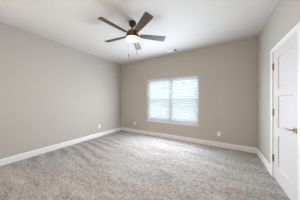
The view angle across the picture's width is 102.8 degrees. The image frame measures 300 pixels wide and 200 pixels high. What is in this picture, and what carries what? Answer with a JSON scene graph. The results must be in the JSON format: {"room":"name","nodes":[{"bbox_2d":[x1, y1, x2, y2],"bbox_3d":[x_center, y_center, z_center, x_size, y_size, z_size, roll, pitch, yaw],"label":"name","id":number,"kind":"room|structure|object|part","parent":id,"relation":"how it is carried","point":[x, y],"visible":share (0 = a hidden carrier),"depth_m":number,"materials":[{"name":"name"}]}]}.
{"room":"empty bedroom","nodes":[
{"label":"empty bedroom","id":0,"kind":"room"},
{"bbox_2d":[0,22,120,158],"bbox_3d":[-2.309,-0.116,3.360,0.150,2.740,4.285,0,0,31],"label":"wall","id":1,"kind":"structure","parent":0,"point":[52,93],"depth_m":2.92,"materials":[{"name":"beige paint"}]},
{"bbox_2d":[0,127,120,165],"bbox_3d":[-2.238,1.189,3.318,0.015,0.130,3.985,0,0,31],"label":"baseboard","id":2,"kind":"structure","parent":1,"relation":"attached to","point":[11,159],"depth_m":2.93,"materials":[{"name":"paint"}]},
{"bbox_2d":[0,0,278,64],"bbox_3d":[-0.364,-1.536,2.214,4.665,0.100,4.285,0,0,31],"label":"ceiling","id":3,"kind":"structure","parent":0,"point":[187,25],"depth_m":2.29,"materials":[{"name":"white paint"}]},
{"bbox_2d":[97,12,165,56],"bbox_3d":[-0.366,-1.135,2.277,1.248,0.701,1.260,0,0,31],"label":"ceiling fan","id":4,"kind":"object","parent":3,"relation":"hanging from","point":[132,35],"visible":1,"depth_m":2.19,"materials":[{"name":"brown wood"}]},
{"bbox_3d":[-0.597,-1.238,1.979,0.138,0.006,0.500,20,13,40],"label":"blade","id":5,"kind":"part","parent":4,"relation":"part of","materials":[{"name":"brown wood"}]},
{"bbox_3d":[-0.701,-1.238,2.438,0.500,0.006,0.138,0,15,23],"label":"blade","id":6,"kind":"part","parent":4,"relation":"part of","materials":[{"name":"brown wood"}]},
{"bbox_2d":[126,35,138,41],"bbox_3d":[-0.333,-1.159,2.280,0.235,0.047,0.235,0,0,30],"label":"diffuser","id":7,"kind":"object","parent":4,"relation":"attached to","point":[131,38],"depth_m":2.22,"materials":[{"name":"white glass"}]},
{"bbox_3d":[-0.296,-1.238,2.678,0.138,0.006,0.500,-15,-1,5],"label":"blade","id":8,"kind":"part","parent":4,"relation":"part of","materials":[{"name":"wood"}]},
{"bbox_3d":[-0.129,-1.238,1.936,0.138,0.006,0.500,17,-9,-30],"label":"blade","id":9,"kind":"part","parent":4,"relation":"part of","materials":[{"name":"brown wood"}]},
{"bbox_3d":[0.057,-1.238,2.367,0.500,0.006,0.138,0,-15,-13],"label":"blade","id":10,"kind":"part","parent":4,"relation":"part of","materials":[{"name":"brown wood"}]},
{"bbox_2d":[0,130,289,199],"bbox_3d":[-0.364,1.304,2.214,4.665,0.100,4.285,0,0,31],"label":"floor","id":11,"kind":"structure","parent":0,"point":[118,165],"depth_m":2.08,"materials":[{"name":"carpet"}]},
{"bbox_2d":[121,37,256,147],"bbox_3d":[0.685,-0.116,3.995,4.365,2.740,0.150,0,0,31],"label":"wall","id":12,"kind":"structure","parent":0,"point":[227,73],"depth_m":3.31,"materials":[{"name":"beige paint"}]},
{"bbox_2d":[147,77,198,125],"bbox_3d":[0.682,-0.001,3.981,1.815,1.520,0.178,0,0,31],"label":"window","id":13,"kind":"structure","parent":12,"relation":"in","point":[189,124],"depth_m":3.97,"materials":[{"name":"white plastic"}]},
{"bbox_2d":[147,74,198,123],"bbox_3d":[0.666,-0.028,3.954,1.785,1.462,0.091,0,0,31],"label":"window blind","id":14,"kind":"object","parent":13,"relation":"attached to","point":[164,111],"visible":0.98,"depth_m":3.88,"materials":[{"name":"white plastic"}]},
{"bbox_3d":[0.670,0.693,3.961,1.769,0.020,0.048,0,0,30],"label":"rail","id":15,"kind":"part","parent":14,"relation":"part of","materials":[{"name":"white plastic"}]},
{"bbox_3d":[0.682,0.720,3.981,1.815,0.022,0.178,0,0,30],"label":"sill","id":16,"kind":"part","parent":13,"relation":"part of","materials":[{"name":"paint"}]},
{"bbox_2d":[121,127,256,153],"bbox_3d":[0.643,1.189,3.924,4.335,0.130,0.015,0,0,31],"label":"baseboard","id":17,"kind":"structure","parent":12,"relation":"attached to","point":[181,138],"depth_m":3.47,"materials":[{"name":"paint"}]},
{"bbox_2d":[257,0,299,163],"bbox_3d":[1.581,-0.116,1.068,0.150,2.740,4.285,0,0,31],"label":"wall","id":18,"kind":"structure","parent":0,"point":[285,16],"depth_m":2.20,"materials":[{"name":"beige paint"}]},
{"bbox_2d":[256,148,269,172],"bbox_3d":[2.283,1.189,2.422,0.015,0.130,0.938,0,0,31],"label":"baseboard","id":19,"kind":"structure","parent":18,"relation":"attached to","point":[265,162],"depth_m":2.36,"materials":[{"name":"paint"}]},
{"bbox_2d":[270,22,299,199],"bbox_3d":[1.866,0.205,1.608,0.206,2.097,0.889,0,0,31],"label":"door","id":20,"kind":"structure","parent":18,"relation":"in","point":[285,56],"depth_m":1.60,"materials":[{"name":"paint"}]},
{"label":"outside","id":21,"kind":"structure","parent":0,"visible":0},
{"bbox_3d":[16.207,1.954,27.514,60.000,0.400,56.135,0,0,30],"label":"ground","id":22,"kind":"structure","parent":21,"visible":0},
{"bbox_2d":[150,80,196,120],"bbox_3d":[6.087,-0.046,11.366,21.144,7.764,5.859,0,0,31],"label":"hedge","id":23,"kind":"object","parent":22,"relation":"on","point":[187,80],"visible":0.06,"depth_m":11.03,"materials":[{"name":"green plant"}]}
]}

